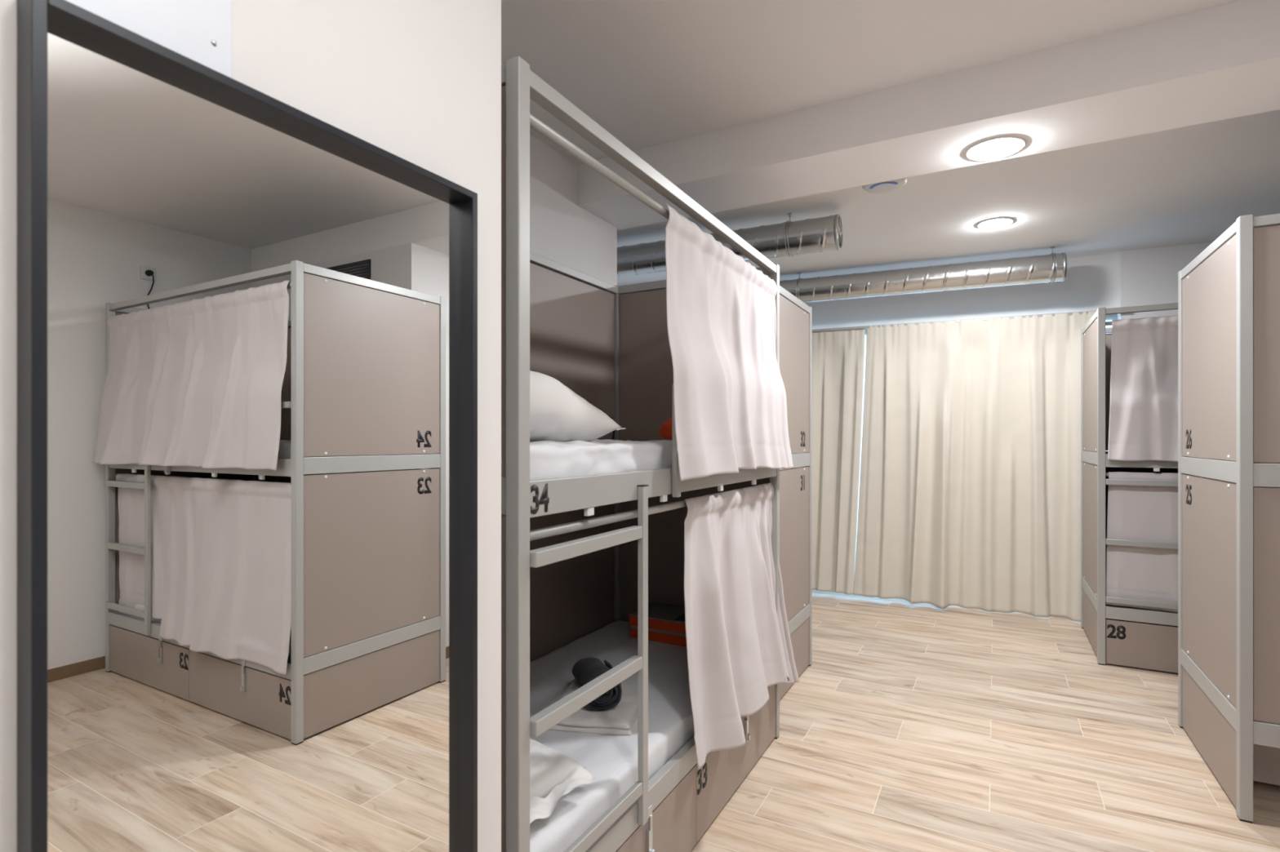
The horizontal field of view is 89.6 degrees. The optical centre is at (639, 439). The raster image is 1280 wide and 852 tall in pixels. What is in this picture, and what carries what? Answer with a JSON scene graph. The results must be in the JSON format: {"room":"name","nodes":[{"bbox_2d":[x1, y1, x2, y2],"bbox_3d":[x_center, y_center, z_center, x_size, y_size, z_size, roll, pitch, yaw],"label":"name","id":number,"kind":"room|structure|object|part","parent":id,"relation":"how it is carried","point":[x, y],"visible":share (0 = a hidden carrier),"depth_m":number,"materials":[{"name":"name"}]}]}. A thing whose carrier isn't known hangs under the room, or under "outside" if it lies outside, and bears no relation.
{"room":"dormitory","nodes":[
{"label":"dormitory","id":0,"kind":"room"},
{"bbox_2d":[0,0,501,851],"bbox_3d":[-1.617,-0.019,0.018,0.990,2.940,3.670,0,0,29],"label":"wall","id":1,"kind":"structure","parent":0,"point":[419,82],"depth_m":1.13,"materials":[{"name":"paint"}]},
{"bbox_2d":[65,0,231,78],"bbox_3d":[-0.616,-0.774,0.798,0.010,0.850,0.212,0,0,29],"label":"wall panel","id":2,"kind":"object","parent":1,"relation":"attached to","point":[200,31],"visible":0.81,"depth_m":0.83,"materials":[{"name":"white paint"}]},
{"bbox_2d":[529,133,617,285],"bbox_3d":[-1.666,-0.074,1.265,0.300,3.050,5.806,0,0,29],"label":"wall","id":3,"kind":"structure","parent":0,"point":[562,232],"depth_m":3.28,"materials":[{"name":"paint"}]},
{"bbox_2d":[577,0,1279,230],"bbox_3d":[1.989,-1.387,2.355,5.150,0.323,0.446,0,0,29],"label":"ceiling beam","id":4,"kind":"structure","parent":3,"relation":"attached to","point":[1222,62],"depth_m":2.54,"materials":[{"name":"paint"}]},
{"bbox_2d":[964,135,1026,161],"bbox_3d":[1.497,-1.215,2.715,0.228,0.022,0.228,0,0,29],"label":"ceiling light","id":5,"kind":"object","parent":4,"relation":"attached to","point":[1000,147],"visible":1,"depth_m":2.68,"materials":[{"name":"white plastic"}]},
{"bbox_2d":[501,0,1279,293],"bbox_3d":[1.062,-1.594,1.927,6.800,0.310,10.000,0,0,29],"label":"ceiling","id":6,"kind":"structure","parent":0,"point":[649,73],"depth_m":2.81,"materials":[{"name":"paint"}]},
{"bbox_2d":[617,213,842,277],"bbox_3d":[0.275,-1.358,4.639,2.253,0.282,0.233,0,0,26],"label":"ventilation duct","id":7,"kind":"object","parent":6,"relation":"hanging from","point":[820,234],"visible":0.42,"depth_m":4.26,"materials":[{"name":"silver metal"}]},
{"bbox_2d":[862,177,907,193],"bbox_3d":[1.424,-1.481,3.754,0.248,0.036,0.248,0,0,29],"label":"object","id":8,"kind":"object","parent":6,"relation":"attached to","point":[889,186],"visible":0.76,"depth_m":3.74,"materials":[{"name":"white plastic"}]},
{"bbox_2d":[779,246,1066,302],"bbox_3d":[1.640,-1.358,5.719,3.603,0.282,0.233,0,0,24],"label":"ventilation duct","id":9,"kind":"object","parent":6,"relation":"hanging from","point":[1051,268],"visible":0.58,"depth_m":5.29,"materials":[{"name":"silver metal"}]},
{"bbox_2d":[976,217,1013,229],"bbox_3d":[2.462,-1.488,4.466,0.228,0.022,0.228,0,0,29],"label":"recessed light","id":10,"kind":"object","parent":6,"relation":"in","point":[996,223],"visible":1,"depth_m":4.43,"materials":[{"name":"white plastic"}]},
{"bbox_2d":[804,253,1118,329],"bbox_3d":[2.983,-0.074,5.718,7.900,3.050,0.250,0,0,24],"label":"wall","id":11,"kind":"structure","parent":0,"point":[1091,283],"depth_m":5.56,"materials":[{"name":"paint"}]},
{"bbox_2d":[812,311,1091,332],"bbox_3d":[2.312,-1.017,5.804,3.400,0.022,0.130,0,0,24],"label":"track","id":12,"kind":"object","parent":11,"relation":"attached to","point":[1086,312],"visible":0.22,"depth_m":5.68,"materials":[{"name":"white metal"}]},
{"bbox_2d":[782,328,865,595],"bbox_3d":[1.497,0.197,6.081,1.186,2.442,0.128,0,0,24],"label":"window curtain","id":13,"kind":"object","parent":12,"relation":"hanging from","point":[837,356],"visible":0.38,"depth_m":5.99,"materials":[{"name":"beige fabric"}]},
{"bbox_2d":[853,311,1096,622],"bbox_3d":[2.788,0.213,5.468,1.867,2.473,0.178,0,0,23],"label":"window curtain","id":14,"kind":"object","parent":12,"relation":"hanging from","point":[970,494],"visible":0.94,"depth_m":5.51,"materials":[{"name":"beige fabric"}]},
{"bbox_2d":[864,314,1117,335],"bbox_3d":[2.201,0.201,6.087,3.870,2.500,0.060,0,0,24],"label":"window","id":15,"kind":"structure","parent":11,"relation":"attached to","point":[1111,317],"depth_m":5.32,"materials":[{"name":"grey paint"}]},
{"bbox_2d":[690,576,1279,851],"bbox_3d":[1.062,1.501,1.927,6.800,0.100,10.000,0,0,29],"label":"floor","id":16,"kind":"structure","parent":0,"point":[908,727],"depth_m":2.97,"materials":[{"name":"brown wood"}]},
{"bbox_2d":[17,0,477,851],"bbox_3d":[-0.496,0.486,0.978,0.040,1.931,0.664,0,0,29],"label":"floor mirror","id":17,"kind":"object","parent":16,"relation":"on","point":[247,322],"visible":1,"depth_m":0.88,"materials":[{"name":"mirror"}]},
{"bbox_3d":[-0.655,0.486,0.694,0.040,1.931,0.014,0,0,29],"label":"frame","id":18,"kind":"part","parent":17,"relation":"part of","materials":[{"name":"black paint"}]},
{"bbox_3d":[-0.496,-0.473,0.978,0.040,0.014,0.637,0,0,29],"label":"frame rail","id":19,"kind":"part","parent":17,"relation":"part of","materials":[{"name":"black metal"}]},
{"bbox_3d":[-0.338,0.486,1.262,0.040,1.931,0.014,0,0,29],"label":"frame","id":20,"kind":"part","parent":17,"relation":"part of","materials":[{"name":"black paint"}]},
{"bbox_2d":[501,56,779,851],"bbox_3d":[-0.196,0.301,2.509,0.958,2.300,1.969,0,0,29],"label":"bunk bed","id":21,"kind":"object","parent":16,"relation":"on","point":[580,555],"visible":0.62,"depth_m":2.10,"materials":[{"name":"grey paint"}]},
{"bbox_3d":[-0.670,-0.824,1.667,0.860,0.042,0.030,0,0,29],"label":"rail","id":22,"kind":"part","parent":21,"relation":"part of","materials":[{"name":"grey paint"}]},
{"bbox_3d":[-0.670,0.129,1.667,0.860,0.082,0.030,0,0,29],"label":"rail","id":23,"kind":"part","parent":21,"relation":"part of","materials":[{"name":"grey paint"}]},
{"bbox_3d":[-0.672,0.612,1.663,0.854,0.875,0.012,0,0,29],"label":"panel","id":24,"kind":"part","parent":21,"relation":"part of","materials":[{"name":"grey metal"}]},
{"bbox_3d":[-0.672,-0.357,1.663,0.854,0.884,0.012,0,0,29],"label":"panel","id":25,"kind":"part","parent":21,"relation":"part of","materials":[{"name":"beige laminate"}]},
{"bbox_3d":[-0.276,0.298,1.451,0.040,2.294,0.040,0,0,29],"label":"post","id":26,"kind":"part","parent":21,"relation":"part of","materials":[{"name":"grey metal"}]},
{"bbox_3d":[-0.601,0.623,2.732,0.012,0.881,1.883,0,0,29],"label":"panel","id":27,"kind":"part","parent":21,"relation":"part of","materials":[{"name":"beige laminate"}]},
{"bbox_3d":[-0.601,-0.355,2.732,0.012,0.887,1.883,0,0,29],"label":"panel","id":28,"kind":"part","parent":21,"relation":"part of","materials":[{"name":"beige laminate"}]},
{"bbox_3d":[-0.597,-0.821,2.730,0.037,0.037,1.889,0,0,29],"label":"rail","id":29,"kind":"part","parent":21,"relation":"part of","materials":[{"name":"grey metal"}]},
{"bbox_2d":[501,439,671,479],"bbox_3d":[-0.208,0.069,2.514,0.868,0.140,1.890,0,0,29],"label":"mattress","id":30,"kind":"object","parent":21,"relation":"on","point":[548,459],"visible":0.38,"depth_m":1.83,"materials":[{"name":"white fabric"}]},
{"bbox_2d":[529,370,626,442],"bbox_3d":[-0.477,-0.109,1.984,0.600,0.322,0.691,0,0,39],"label":"pillow","id":31,"kind":"object","parent":30,"relation":"on","point":[557,413],"visible":0.13,"depth_m":1.88,"materials":[{"name":"white fabric"}]},
{"bbox_2d":[596,414,615,439],"bbox_3d":[-0.169,-0.059,3.131,0.101,0.123,0.035,0,0,14],"label":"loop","id":32,"kind":"object","parent":30,"relation":"on","point":[614,431],"visible":0.19,"depth_m":3.11,"materials":[{"name":"black"}]},
{"bbox_2d":[658,417,671,439],"bbox_3d":[0.214,-0.059,3.078,0.265,0.135,0.176,0,0,29],"label":"pouch","id":33,"kind":"object","parent":30,"relation":"on","point":[665,430],"visible":0.16,"depth_m":3.05,"materials":[{"name":"orange"}]},
{"bbox_3d":[0.183,-0.744,2.300,0.025,0.025,1.897,0,0,29],"label":"curtain rod","id":34,"kind":"part","parent":21,"relation":"part of","materials":[{"name":"grey paint"}]},
{"bbox_3d":[0.167,0.229,2.309,0.025,0.025,1.897,0,0,29],"label":"curtain rod","id":35,"kind":"part","parent":21,"relation":"part of","materials":[{"name":"grey paint"}]},
{"bbox_2d":[529,620,693,851],"bbox_3d":[-0.204,1.046,2.513,0.863,0.130,1.880,0,0,29],"label":"mattress","id":36,"kind":"object","parent":21,"relation":"on","point":[612,759],"visible":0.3,"depth_m":2.20,"materials":[{"name":"white fabric"}]},
{"bbox_2d":[529,738,595,823],"bbox_3d":[-0.489,0.910,1.820,0.666,0.175,0.360,0,0,35],"label":"pillow","id":37,"kind":"object","parent":36,"relation":"on","point":[553,774],"visible":0.15,"depth_m":1.72,"materials":[{"name":"white fabric"}]},
{"bbox_2d":[548,679,637,735],"bbox_3d":[-0.151,0.964,2.356,0.306,0.042,0.408,0,0,9],"label":"folded towel","id":38,"kind":"object","parent":36,"relation":"on","point":[619,720],"visible":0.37,"depth_m":2.19,"materials":[{"name":"white fabric"}]},
{"bbox_2d":[571,657,622,711],"bbox_3d":[-0.154,0.891,2.373,0.159,0.116,0.288,0,0,-13],"label":"rolled blanket","id":39,"kind":"object","parent":38,"relation":"on","point":[584,670],"visible":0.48,"depth_m":2.31,"materials":[{"name":"black fabric"}]},
{"bbox_2d":[629,603,686,646],"bbox_3d":[0.192,0.927,3.206,0.426,0.112,0.246,0,0,29],"label":"shoe box","id":40,"kind":"object","parent":36,"relation":"on","point":[666,624],"visible":0.47,"depth_m":3.13,"materials":[{"name":"orange"}]},
{"bbox_2d":[674,613,684,621],"bbox_3d":[0.270,0.871,3.140,0.160,0.001,0.160,0,0,29],"label":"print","id":41,"kind":"object","parent":40,"relation":"on","point":[680,617],"depth_m":3.14,"materials":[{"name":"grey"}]},
{"bbox_3d":[-0.132,0.298,3.575,0.040,2.294,0.040,0,0,29],"label":"post","id":42,"kind":"part","parent":21,"relation":"part of","materials":[{"name":"grey metal"}]},
{"bbox_3d":[0.192,1.111,2.295,0.030,0.076,1.889,0,0,29],"label":"rail","id":43,"kind":"part","parent":21,"relation":"part of","materials":[{"name":"grey metal"}]},
{"bbox_3d":[0.189,-0.821,2.297,0.037,0.037,1.889,0,0,29],"label":"rail","id":44,"kind":"part","parent":21,"relation":"part of","materials":[{"name":"grey metal"}]},
{"bbox_3d":[0.192,0.138,2.295,0.030,0.083,1.889,0,0,29],"label":"bed rail","id":45,"kind":"part","parent":21,"relation":"part of","materials":[{"name":"grey metal"}]},
{"bbox_3d":[-0.034,1.299,1.881,0.016,0.281,0.938,0,0,29],"label":"drawer","id":46,"kind":"part","parent":21,"relation":"part of","materials":[{"name":"beige laminate"}]},
{"bbox_3d":[0.385,0.005,2.606,0.034,0.368,1.156,0,0,29],"label":"guard rail","id":47,"kind":"part","parent":21,"relation":"part of","materials":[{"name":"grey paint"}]},
{"bbox_3d":[0.263,-0.824,3.360,0.860,0.042,0.030,0,0,29],"label":"rail","id":48,"kind":"part","parent":21,"relation":"part of","materials":[{"name":"grey metal"}]},
{"bbox_3d":[0.265,0.612,3.363,0.854,0.875,0.012,0,0,29],"label":"panel","id":49,"kind":"part","parent":21,"relation":"part of","materials":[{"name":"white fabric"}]},
{"bbox_3d":[0.265,-0.357,3.363,0.854,0.884,0.012,0,0,29],"label":"panel","id":50,"kind":"part","parent":21,"relation":"part of","materials":[{"name":"beige laminate"}]},
{"bbox_2d":[665,203,793,480],"bbox_3d":[0.420,-0.310,2.581,0.146,0.904,1.269,0,0,29],"label":"curtain","id":51,"kind":"object","parent":21,"relation":"hanging from","point":[730,402],"visible":1,"depth_m":2.40,"materials":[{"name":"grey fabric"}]},
{"bbox_3d":[0.421,1.299,2.707,0.016,0.281,0.938,0,0,29],"label":"drawer","id":52,"kind":"part","parent":21,"relation":"part of","materials":[{"name":"beige laminate"}]},
{"bbox_2d":[684,482,799,769],"bbox_3d":[0.468,0.700,2.691,0.182,0.983,1.190,0,0,28],"label":"curtain","id":53,"kind":"object","parent":21,"relation":"hanging from","point":[738,647],"visible":0.99,"depth_m":2.60,"materials":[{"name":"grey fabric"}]},
{"bbox_3d":[0.656,0.298,3.141,0.040,2.294,0.040,0,0,29],"label":"post","id":54,"kind":"part","parent":21,"relation":"part of","materials":[{"name":"grey metal"}]},
{"bbox_2d":[779,285,812,699],"bbox_3d":[0.019,0.301,4.211,1.969,2.300,0.940,0,0,29],"label":"bunk bed","id":55,"kind":"object","parent":16,"relation":"on","point":[795,316],"visible":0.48,"depth_m":3.86,"materials":[{"name":"grey paint"}]},
{"bbox_3d":[0.869,1.287,3.743,0.012,0.304,0.854,0,0,29],"label":"panel","id":56,"kind":"part","parent":55,"relation":"part of","materials":[{"name":"beige laminate"}]},
{"bbox_3d":[0.869,0.612,3.743,0.012,0.875,0.854,0,0,29],"label":"panel","id":57,"kind":"part","parent":55,"relation":"part of","materials":[{"name":"beige laminate"}]},
{"bbox_3d":[0.869,-0.357,3.743,0.012,0.884,0.854,0,0,29],"label":"panel","id":58,"kind":"part","parent":55,"relation":"part of","materials":[{"name":"beige laminate"}]},
{"bbox_3d":[0.866,-0.824,3.744,0.030,0.042,0.860,0,0,29],"label":"rail","id":59,"kind":"part","parent":55,"relation":"part of","materials":[{"name":"grey metal"}]},
{"bbox_3d":[0.866,0.129,3.744,0.030,0.082,0.860,0,0,29],"label":"rail","id":60,"kind":"part","parent":55,"relation":"part of","materials":[{"name":"grey metal"}]},
{"bbox_3d":[0.866,1.092,3.744,0.030,0.079,0.860,0,0,29],"label":"rail","id":61,"kind":"part","parent":55,"relation":"part of","materials":[{"name":"grey metal"}]},
{"bbox_3d":[1.081,0.298,4.139,0.040,2.294,0.040,0,0,29],"label":"post","id":62,"kind":"part","parent":55,"relation":"part of","materials":[{"name":"grey metal"}]},
{"bbox_2d":[1080,302,1212,673],"bbox_3d":[4.035,0.301,4.076,1.969,2.300,0.958,0,0,29],"label":"bunk bed","id":63,"kind":"object","parent":16,"relation":"on","point":[1125,636],"visible":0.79,"depth_m":4.14,"materials":[{"name":"grey paint"}]},
{"bbox_3d":[3.412,0.298,4.944,0.040,2.294,0.040,0,0,29],"label":"post","id":64,"kind":"part","parent":63,"relation":"part of","materials":[{"name":"grey metal"}]},
{"bbox_3d":[3.193,-0.824,4.551,0.030,0.042,0.860,0,0,29],"label":"rail","id":65,"kind":"part","parent":63,"relation":"part of","materials":[{"name":"grey metal"}]},
{"bbox_3d":[3.193,1.092,4.551,0.030,0.079,0.860,0,0,29],"label":"rail","id":66,"kind":"part","parent":63,"relation":"part of","materials":[{"name":"grey metal"}]},
{"bbox_3d":[3.193,0.129,4.551,0.030,0.082,0.860,0,0,29],"label":"rail","id":67,"kind":"part","parent":63,"relation":"part of","materials":[{"name":"grey metal"}]},
{"bbox_3d":[3.190,1.287,4.553,0.012,0.304,0.854,0,0,29],"label":"panel","id":68,"kind":"part","parent":63,"relation":"part of","materials":[{"name":"beige laminate"}]},
{"bbox_3d":[3.190,0.612,4.553,0.012,0.875,0.854,0,0,29],"label":"panel","id":69,"kind":"part","parent":63,"relation":"part of","materials":[{"name":"beige laminate"}]},
{"bbox_3d":[3.190,-0.357,4.553,0.012,0.884,0.854,0,0,29],"label":"panel","id":70,"kind":"part","parent":63,"relation":"part of","materials":[{"name":"beige laminate"}]},
{"bbox_3d":[2.978,0.298,4.156,0.040,2.294,0.040,0,0,29],"label":"post","id":71,"kind":"part","parent":63,"relation":"part of","materials":[{"name":"grey metal"}]},
{"bbox_3d":[4.256,-0.821,4.477,1.889,0.037,0.037,0,0,29],"label":"rail","id":72,"kind":"part","parent":63,"relation":"part of","materials":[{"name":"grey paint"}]},
{"bbox_3d":[4.259,-0.355,4.482,1.883,0.887,0.012,0,0,29],"label":"panel","id":73,"kind":"part","parent":63,"relation":"part of","materials":[{"name":"beige laminate"}]},
{"bbox_3d":[3.826,-0.744,3.697,1.897,0.025,0.025,0,0,29],"label":"curtain rod","id":74,"kind":"part","parent":63,"relation":"part of","materials":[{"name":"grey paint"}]},
{"bbox_3d":[3.823,-0.821,3.692,1.889,0.037,0.037,0,0,29],"label":"rail","id":75,"kind":"part","parent":63,"relation":"part of","materials":[{"name":"grey metal"}]},
{"bbox_3d":[3.821,1.111,3.688,1.889,0.076,0.030,0,0,29],"label":"rail","id":76,"kind":"part","parent":63,"relation":"part of","materials":[{"name":"grey metal"}]},
{"bbox_3d":[3.821,0.138,3.688,1.889,0.083,0.030,0,0,29],"label":"bed rail","id":77,"kind":"part","parent":63,"relation":"part of","materials":[{"name":"grey metal"}]},
{"bbox_3d":[4.259,0.623,4.482,1.883,0.881,0.012,0,0,29],"label":"panel","id":78,"kind":"part","parent":63,"relation":"part of","materials":[{"name":"beige laminate"}]},
{"bbox_3d":[3.408,1.299,3.914,0.938,0.281,0.016,0,0,29],"label":"drawer","id":79,"kind":"part","parent":63,"relation":"part of","materials":[{"name":"beige laminate"}]},
{"bbox_2d":[1107,315,1205,461],"bbox_3d":[3.805,-0.314,3.642,1.894,0.898,0.117,0,0,29],"label":"curtain","id":80,"kind":"object","parent":63,"relation":"hanging from","point":[1143,425],"visible":0.52,"depth_m":4.01,"materials":[{"name":"grey fabric"}]},
{"bbox_2d":[1105,471,1235,612],"bbox_3d":[3.817,0.640,3.691,1.879,0.860,0.064,0,0,29],"label":"curtain","id":81,"kind":"object","parent":63,"relation":"hanging from","point":[1135,513],"visible":0.48,"depth_m":4.07,"materials":[{"name":"grey fabric"}]},
{"bbox_2d":[1177,213,1279,823],"bbox_3d":[3.373,0.301,2.393,1.969,2.300,0.958,0,0,29],"label":"bunk bed","id":82,"kind":"object","parent":16,"relation":"on","point":[1228,295],"visible":1,"depth_m":2.59,"materials":[{"name":"grey paint"}]},
{"bbox_3d":[2.741,0.298,3.245,0.040,2.294,0.040,0,0,29],"label":"post","id":83,"kind":"part","parent":82,"relation":"part of","materials":[{"name":"grey metal"}]},
{"bbox_3d":[2.522,-0.824,2.852,0.030,0.042,0.860,0,0,29],"label":"rail","id":84,"kind":"part","parent":82,"relation":"part of","materials":[{"name":"grey metal"}]},
{"bbox_3d":[2.522,1.092,2.852,0.030,0.079,0.860,0,0,29],"label":"rail","id":85,"kind":"part","parent":82,"relation":"part of","materials":[{"name":"grey metal"}]},
{"bbox_3d":[2.522,0.129,2.852,0.030,0.082,0.860,0,0,29],"label":"rail","id":86,"kind":"part","parent":82,"relation":"part of","materials":[{"name":"grey metal"}]},
{"bbox_3d":[2.519,1.287,2.853,0.012,0.304,0.854,0,0,29],"label":"panel","id":87,"kind":"part","parent":82,"relation":"part of","materials":[{"name":"beige laminate"}]},
{"bbox_3d":[2.519,0.612,2.853,0.012,0.875,0.854,0,0,29],"label":"panel","id":88,"kind":"part","parent":82,"relation":"part of","materials":[{"name":"beige laminate"}]},
{"bbox_3d":[2.519,-0.357,2.853,0.012,0.884,0.854,0,0,29],"label":"panel","id":89,"kind":"part","parent":82,"relation":"part of","materials":[{"name":"beige laminate"}]},
{"bbox_3d":[2.307,0.298,2.457,0.040,2.294,0.040,0,0,29],"label":"post","id":90,"kind":"part","parent":82,"relation":"part of","materials":[{"name":"grey metal"}]},
{"bbox_3d":[3.587,0.138,2.781,1.889,0.083,0.030,0,0,29],"label":"bed rail","id":91,"kind":"part","parent":82,"relation":"part of","materials":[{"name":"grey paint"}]},
{"bbox_3d":[3.152,-0.821,1.992,1.889,0.037,0.037,0,0,29],"label":"rail","id":92,"kind":"part","parent":82,"relation":"part of","materials":[{"name":"grey metal"}]},
{"bbox_3d":[3.150,1.109,1.989,1.889,0.085,0.030,0,0,29],"label":"rail","id":93,"kind":"part","parent":82,"relation":"part of","materials":[{"name":"grey metal"}]},
{"bbox_3d":[3.150,0.135,1.989,1.889,0.088,0.030,0,0,29],"label":"bed rail","id":94,"kind":"part","parent":82,"relation":"part of","materials":[{"name":"grey metal"}]},
{"bbox_3d":[3.150,0.623,1.987,1.883,0.881,0.012,0,0,29],"label":"panel","id":95,"kind":"part","parent":82,"relation":"part of","materials":[{"name":"beige laminate"}]},
{"bbox_3d":[3.150,-0.355,1.987,1.883,0.887,0.012,0,0,29],"label":"panel","id":96,"kind":"part","parent":82,"relation":"part of","materials":[{"name":"beige laminate"}]},
{"bbox_2d":[1117,242,1212,319],"bbox_3d":[5.147,-0.049,4.600,2.840,3.000,0.085,0,0,24],"label":"wall","id":97,"kind":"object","parent":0,"point":[1148,276],"depth_m":5.05,"materials":[{"name":"paint"}]}
]}

